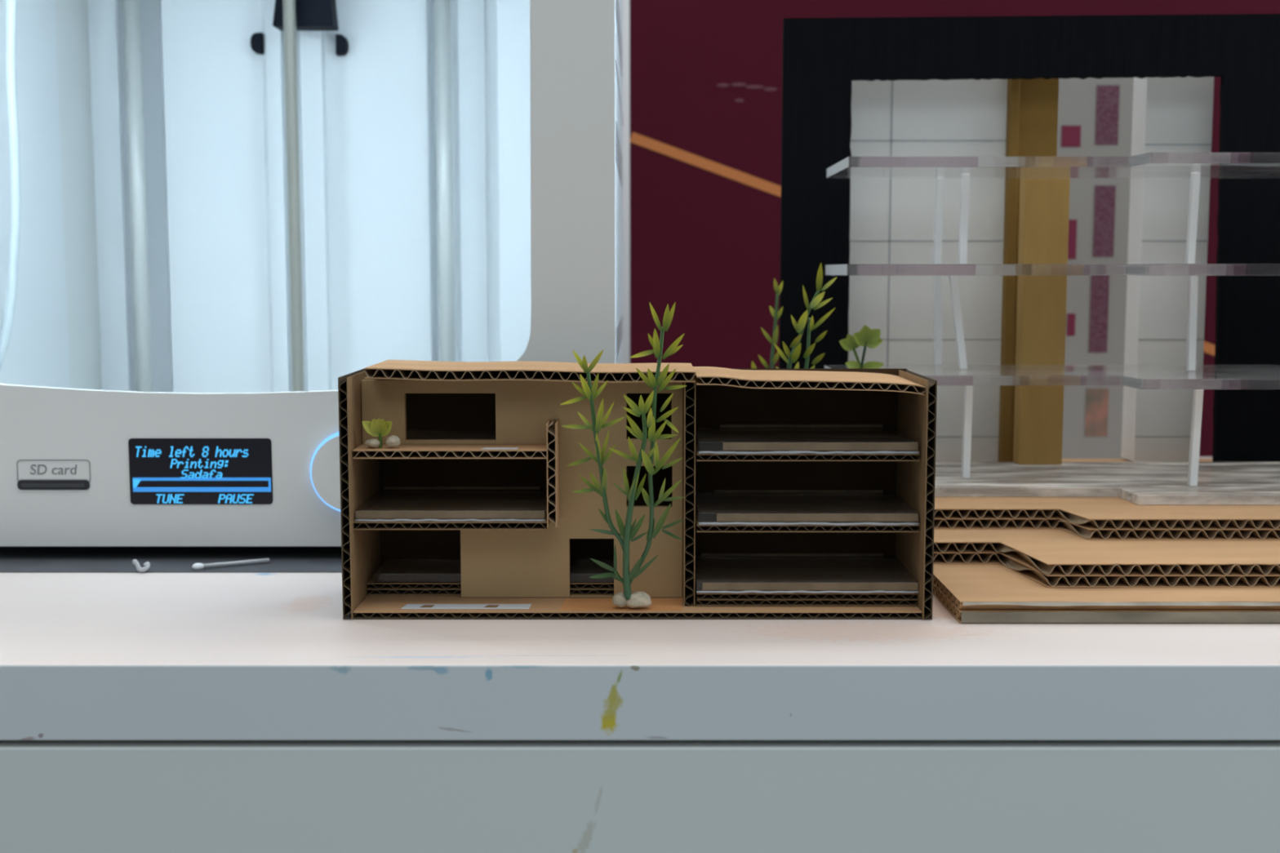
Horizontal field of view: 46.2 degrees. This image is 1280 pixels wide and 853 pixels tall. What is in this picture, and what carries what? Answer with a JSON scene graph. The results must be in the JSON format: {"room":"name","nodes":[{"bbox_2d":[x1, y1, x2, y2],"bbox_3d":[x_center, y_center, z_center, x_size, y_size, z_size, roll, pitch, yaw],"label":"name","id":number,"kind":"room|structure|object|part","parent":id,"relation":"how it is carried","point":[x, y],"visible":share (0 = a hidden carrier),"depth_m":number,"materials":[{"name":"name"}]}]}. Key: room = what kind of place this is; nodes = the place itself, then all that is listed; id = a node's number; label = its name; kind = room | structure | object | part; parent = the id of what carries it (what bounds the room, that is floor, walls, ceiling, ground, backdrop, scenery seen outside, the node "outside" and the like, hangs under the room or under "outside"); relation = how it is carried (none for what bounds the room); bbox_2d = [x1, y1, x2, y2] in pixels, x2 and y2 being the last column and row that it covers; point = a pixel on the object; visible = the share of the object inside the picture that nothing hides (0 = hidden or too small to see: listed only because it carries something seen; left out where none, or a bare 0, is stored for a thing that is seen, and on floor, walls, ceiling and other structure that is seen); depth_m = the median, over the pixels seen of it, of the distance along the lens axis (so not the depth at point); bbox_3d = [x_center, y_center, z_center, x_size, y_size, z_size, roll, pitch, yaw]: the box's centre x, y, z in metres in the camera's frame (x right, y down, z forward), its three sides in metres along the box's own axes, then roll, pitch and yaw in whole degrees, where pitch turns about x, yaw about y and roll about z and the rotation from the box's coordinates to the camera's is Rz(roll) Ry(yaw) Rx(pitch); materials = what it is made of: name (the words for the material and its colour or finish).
{"room":"design studio","nodes":[
{"label":"design studio","id":0,"kind":"room"},
{"bbox_2d":[622,0,630,363],"bbox_3d":[0.000,-0.587,1.850,6.000,2.900,0.100,0,6,0],"label":"wall","id":1,"kind":"structure","parent":0,"point":[625,3],"depth_m":1.83,"materials":[{"name":"white paint"}]},
{"bbox_3d":[0.000,1.102,-0.163,6.000,0.050,4.450,0,6,0],"label":"floor","id":2,"kind":"structure","parent":0,"visible":0},
{"bbox_2d":[0,740,1279,852],"bbox_3d":[0.000,0.512,1.090,2.570,0.869,0.896,0,6,0],"label":"drawer","id":3,"kind":"object","parent":2,"relation":"on","point":[56,796],"visible":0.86,"depth_m":0.60,"materials":[{"name":"grey"}]},
{"bbox_2d":[0,456,1279,740],"bbox_3d":[0.000,0.063,1.054,2.600,0.031,0.917,0,6,0],"label":"countertop","id":4,"kind":"structure","parent":3,"relation":"on","point":[84,656],"depth_m":0.60,"materials":[{"name":"white laminate"}]},
{"bbox_2d":[0,546,342,573],"bbox_3d":[-0.242,0.055,0.979,0.457,0.001,0.403,0,6,0],"label":"mat","id":5,"kind":"object","parent":4,"relation":"on","point":[12,559],"visible":0.09,"depth_m":0.81,"materials":[{"name":"rubber"}]},
{"bbox_2d":[132,559,150,572],"bbox_3d":[-0.259,0.072,0.778,0.010,0.006,0.006,0,6,0],"label":"scrap","id":6,"kind":"object","parent":5,"relation":"on","point":[147,565],"visible":1,"depth_m":0.78,"materials":[{"name":"grey plastic"}]},
{"bbox_2d":[191,558,269,569],"bbox_3d":[-0.216,0.072,0.792,0.040,0.004,0.004,-3,7,-28],"label":"cotton swab","id":7,"kind":"object","parent":5,"relation":"on","point":[197,566],"visible":1,"depth_m":0.79,"materials":[{"name":"grey plastic"}]},
{"bbox_2d":[0,0,622,546],"bbox_3d":[-0.215,-0.143,0.973,0.405,0.394,0.376,0,6,0],"label":"printer","id":8,"kind":"object","parent":5,"relation":"on","point":[215,215],"visible":0.95,"depth_m":1.05,"materials":[{"name":"white plastic"}]},
{"bbox_3d":[-0.397,-0.146,0.973,0.004,0.387,0.354,0,6,0],"label":"panel","id":9,"kind":"part","parent":8,"relation":"part of","materials":[{"name":"white plastic"}]},
{"bbox_3d":[-0.352,-0.142,1.053,0.011,0.349,0.011,0,6,0],"label":"guide rod","id":10,"kind":"part","parent":8,"relation":"part of","materials":[{"name":"silver metal"}]},
{"bbox_2d":[310,431,340,511],"bbox_3d":[-0.154,0.024,0.806,0.045,0.045,0.001,0,6,0],"label":"ring light","id":11,"kind":"object","parent":8,"relation":"attached to","point":[325,480],"depth_m":0.80,"materials":[{"name":"blue"}]},
{"bbox_3d":[-0.154,0.025,0.804,0.041,0.041,0.006,0,6,0],"label":"dial knob","id":12,"kind":"part","parent":8,"relation":"part of","materials":[{"name":"white plastic"}]},
{"bbox_3d":[-0.137,-0.142,1.053,0.011,0.349,0.011,0,6,0],"label":"guide rod","id":13,"kind":"part","parent":8,"relation":"part of","materials":[{"name":"silver metal"}]},
{"bbox_2d":[615,0,622,75],"bbox_3d":[-0.013,-0.252,0.959,0.001,0.020,0.280,0,6,0],"label":"vent","id":14,"kind":"object","parent":8,"relation":"attached to","point":[618,20],"depth_m":0.93,"materials":[{"name":"grey metal"}]},
{"bbox_3d":[-0.015,-0.146,0.973,0.004,0.387,0.354,0,6,0],"label":"panel","id":15,"kind":"part","parent":8,"relation":"part of","materials":[{"name":"white plastic"}]},
{"bbox_2d":[615,59,622,123],"bbox_3d":[-0.013,-0.215,0.983,0.001,0.002,0.340,0,6,0],"label":"vent","id":16,"kind":"object","parent":8,"relation":"attached to","point":[618,88],"depth_m":0.95,"materials":[{"name":"grey metal"}]},
{"bbox_2d":[615,120,622,188],"bbox_3d":[-0.013,-0.172,0.968,0.001,0.021,0.280,0,6,0],"label":"vent","id":17,"kind":"object","parent":8,"relation":"attached to","point":[619,161],"depth_m":0.92,"materials":[{"name":"grey metal"}]},
{"bbox_2d":[616,315,622,358],"bbox_3d":[-0.013,-0.061,0.979,0.001,0.016,0.280,0,6,0],"label":"vent","id":18,"kind":"object","parent":8,"relation":"attached to","point":[619,317],"depth_m":0.96,"materials":[{"name":"grey"}]},
{"bbox_2d":[337,360,937,619],"bbox_3d":[-0.001,0.027,0.705,0.264,0.112,0.078,0,6,0],"label":"model","id":19,"kind":"object","parent":4,"relation":"on","point":[807,493],"visible":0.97,"depth_m":0.70},
{"bbox_2d":[362,417,400,447],"bbox_3d":[-0.116,0.003,0.676,0.016,0.014,0.008,0,6,0],"label":"sprig","id":20,"kind":"object","parent":19,"relation":"on","point":[379,428],"visible":1,"depth_m":0.68,"materials":[{"name":"green plant"}]},
{"bbox_3d":[-0.117,0.006,0.678,0.002,0.006,0.002,2,6,22],"label":"stem","id":21,"kind":"part","parent":20,"relation":"part of","materials":[{"name":"plant"}]},
{"bbox_2d":[352,444,546,458],"bbox_3d":[-0.085,0.011,0.683,0.087,0.004,0.024,0,6,0],"label":"shelf","id":22,"kind":"object","parent":19,"relation":"attached to","point":[359,451],"depth_m":0.68,"materials":[{"name":"cardboard"}]},
{"bbox_2d":[353,517,546,529],"bbox_3d":[-0.085,0.041,0.707,0.087,0.004,0.067,0,6,0],"label":"shelf","id":23,"kind":"object","parent":19,"relation":"attached to","point":[359,523],"depth_m":0.68,"materials":[{"name":"paper"}]},
{"bbox_3d":[-0.049,-0.026,0.703,0.148,0.006,0.064,0,6,0],"label":"roof panel","id":24,"kind":"part","parent":19,"relation":"part of","materials":[{"name":"cardboard"}]},
{"bbox_2d":[560,302,686,608],"bbox_3d":[-0.007,0.015,0.660,0.054,0.139,0.032,0,6,0],"label":"plant","id":25,"kind":"object","parent":19,"relation":"in","point":[636,599],"visible":1,"depth_m":0.66,"materials":[{"name":"green plant"}]},
{"bbox_3d":[-0.013,0.027,0.663,0.019,0.105,0.024,0,6,0],"label":"stem","id":26,"kind":"part","parent":25,"relation":"part of","materials":[{"name":"plastic"}]},
{"bbox_3d":[-0.008,0.071,0.677,0.009,0.014,0.002,-3,7,-27],"label":"stem","id":27,"kind":"part","parent":25,"relation":"part of","materials":[{"name":"plastic"}]},
{"bbox_3d":[-0.003,0.036,0.661,0.006,0.087,0.025,-2,6,-19],"label":"stem","id":28,"kind":"part","parent":25,"relation":"part of","materials":[{"name":"plastic"}]},
{"bbox_3d":[0.003,0.018,0.664,0.008,0.124,0.028,-3,7,-29],"label":"stem","id":29,"kind":"part","parent":25,"relation":"part of","materials":[{"name":"plastic"}]},
{"bbox_3d":[-0.001,0.081,0.709,0.255,0.003,0.072,0,6,0],"label":"floor panel","id":30,"kind":"part","parent":19,"relation":"part of","materials":[{"name":"cardboard"}]},
{"bbox_3d":[-0.001,0.025,0.742,0.264,0.108,0.004,0,6,0],"label":"panel","id":31,"kind":"part","parent":19,"relation":"part of","materials":[{"name":"paper"}]},
{"bbox_2d":[695,513,919,532],"bbox_3d":[0.076,0.043,0.710,0.101,0.003,0.063,0,6,0],"label":"shelf","id":32,"kind":"object","parent":19,"relation":"attached to","point":[704,522],"depth_m":0.68,"materials":[{"name":"paper"}]},
{"bbox_2d":[695,444,919,461],"bbox_3d":[0.076,0.011,0.706,0.100,0.003,0.063,0,6,0],"label":"shelf","id":33,"kind":"object","parent":19,"relation":"attached to","point":[703,452],"depth_m":0.67,"materials":[{"name":"paper"}]},
{"bbox_3d":[0.076,-0.022,0.700,0.101,0.008,0.070,0,6,0],"label":"roof panel","id":34,"kind":"part","parent":19,"relation":"part of","materials":[{"name":"cardboard"}]},
{"bbox_2d":[629,0,1279,456],"bbox_3d":[0.596,-0.348,1.241,1.209,0.750,0.021,0,6,0],"label":"wall","id":35,"kind":"structure","parent":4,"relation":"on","point":[705,76],"depth_m":1.24,"materials":[{"name":"red paint"}]},
{"bbox_2d":[778,13,1279,623],"bbox_3d":[0.340,-0.086,0.822,0.560,0.313,0.348,0,6,0],"label":"model","id":36,"kind":"object","parent":4,"relation":"on","point":[922,171],"visible":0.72,"depth_m":0.92},
{"bbox_2d":[751,278,783,368],"bbox_3d":[0.075,-0.028,0.886,0.016,0.120,0.011,3,7,31],"label":"plant","id":37,"kind":"object","parent":36,"relation":"on","point":[775,313],"visible":0.42,"depth_m":0.88,"materials":[{"name":"green plant"}]},
{"bbox_3d":[0.079,-0.024,0.887,0.005,0.110,0.003,-2,6,-15],"label":"stem","id":38,"kind":"part","parent":37,"relation":"part of","materials":[{"name":"plant"}]},
{"bbox_2d":[773,262,836,368],"bbox_3d":[0.088,-0.024,0.809,0.034,0.128,0.013,0,6,0],"label":"plant","id":39,"kind":"object","parent":36,"relation":"on","point":[793,357],"visible":0.6,"depth_m":0.80,"materials":[{"name":"green plant"}]},
{"bbox_3d":[0.088,-0.017,0.810,0.017,0.113,0.003,0,6,0],"label":"stem","id":40,"kind":"part","parent":39,"relation":"part of","materials":[{"name":"plastic"}]},
{"bbox_3d":[0.087,-0.010,0.815,0.011,0.098,0.003,-1,6,-14],"label":"stem","id":41,"kind":"part","parent":39,"relation":"part of","materials":[{"name":"plastic"}]},
{"bbox_2d":[839,324,884,368],"bbox_3d":[0.128,-0.045,0.872,0.026,0.028,0.008,0,6,0],"label":"sprig","id":42,"kind":"object","parent":36,"relation":"on","point":[868,337],"visible":0.94,"depth_m":0.87,"materials":[{"name":"green plant"}]},
{"bbox_3d":[0.128,-0.041,0.875,0.009,0.015,0.002,0,6,0],"label":"stem","id":43,"kind":"part","parent":42,"relation":"part of","materials":[{"name":"plastic"}]},
{"bbox_3d":[0.175,-0.108,0.959,0.116,0.263,0.006,0,6,0],"label":"white panel","id":44,"kind":"part","parent":36,"relation":"part of","materials":[{"name":"plastic"}]},
{"bbox_3d":[0.180,-0.064,0.906,0.005,0.054,0.004,0,6,0],"label":"post","id":45,"kind":"part","parent":36,"relation":"part of","materials":[{"name":"white plastic"}]},
{"bbox_3d":[0.179,-0.123,0.900,0.005,0.052,0.004,0,6,0],"label":"post","id":46,"kind":"part","parent":36,"relation":"part of","materials":[{"name":"white plastic"}]},
{"bbox_3d":[0.184,-0.060,0.870,0.011,0.054,0.004,0,6,0],"label":"post","id":47,"kind":"part","parent":36,"relation":"part of","materials":[{"name":"white plastic"}]},
{"bbox_3d":[0.186,-0.119,0.864,0.005,0.052,0.004,0,6,0],"label":"post","id":48,"kind":"part","parent":36,"relation":"part of","materials":[{"name":"white plastic"}]},
{"bbox_3d":[0.188,0.002,0.862,0.005,0.056,0.004,0,6,0],"label":"post","id":49,"kind":"part","parent":36,"relation":"part of","materials":[{"name":"white plastic"}]},
{"bbox_3d":[0.381,0.065,0.838,0.478,0.010,0.347,0,6,0],"label":"board","id":50,"kind":"part","parent":36,"relation":"part of","materials":[{"name":"cardboard"}]},
{"bbox_3d":[0.340,-0.109,0.970,0.042,0.263,0.027,0,6,0],"label":"white panel","id":51,"kind":"part","parent":36,"relation":"part of","materials":[{"name":"plastic"}]},
{"bbox_3d":[0.316,-0.059,0.858,0.005,0.054,0.004,0,6,0],"label":"post","id":52,"kind":"part","parent":36,"relation":"part of","materials":[{"name":"white plastic"}]},
{"bbox_3d":[0.314,-0.118,0.852,0.006,0.052,0.004,0,6,0],"label":"post","id":53,"kind":"part","parent":36,"relation":"part of","materials":[{"name":"white plastic"}]},
{"bbox_3d":[0.307,0.005,0.830,0.006,0.056,0.004,0,6,0],"label":"post","id":54,"kind":"part","parent":36,"relation":"part of","materials":[{"name":"white plastic"}]},
{"bbox_2d":[1057,77,1133,458],"bbox_3d":[0.360,-0.133,1.194,0.106,0.330,0.004,0,6,0],"label":"poster","id":55,"kind":"object","parent":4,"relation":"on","point":[1095,115],"visible":0.48,"depth_m":1.19,"materials":[{"name":"grey paper"}]},
{"bbox_2d":[1084,388,1108,435],"bbox_3d":[0.367,-0.011,1.205,0.018,0.038,0.001,0,6,0],"label":"photo","id":56,"kind":"object","parent":55,"relation":"attached to","point":[1096,400],"depth_m":1.20}
]}

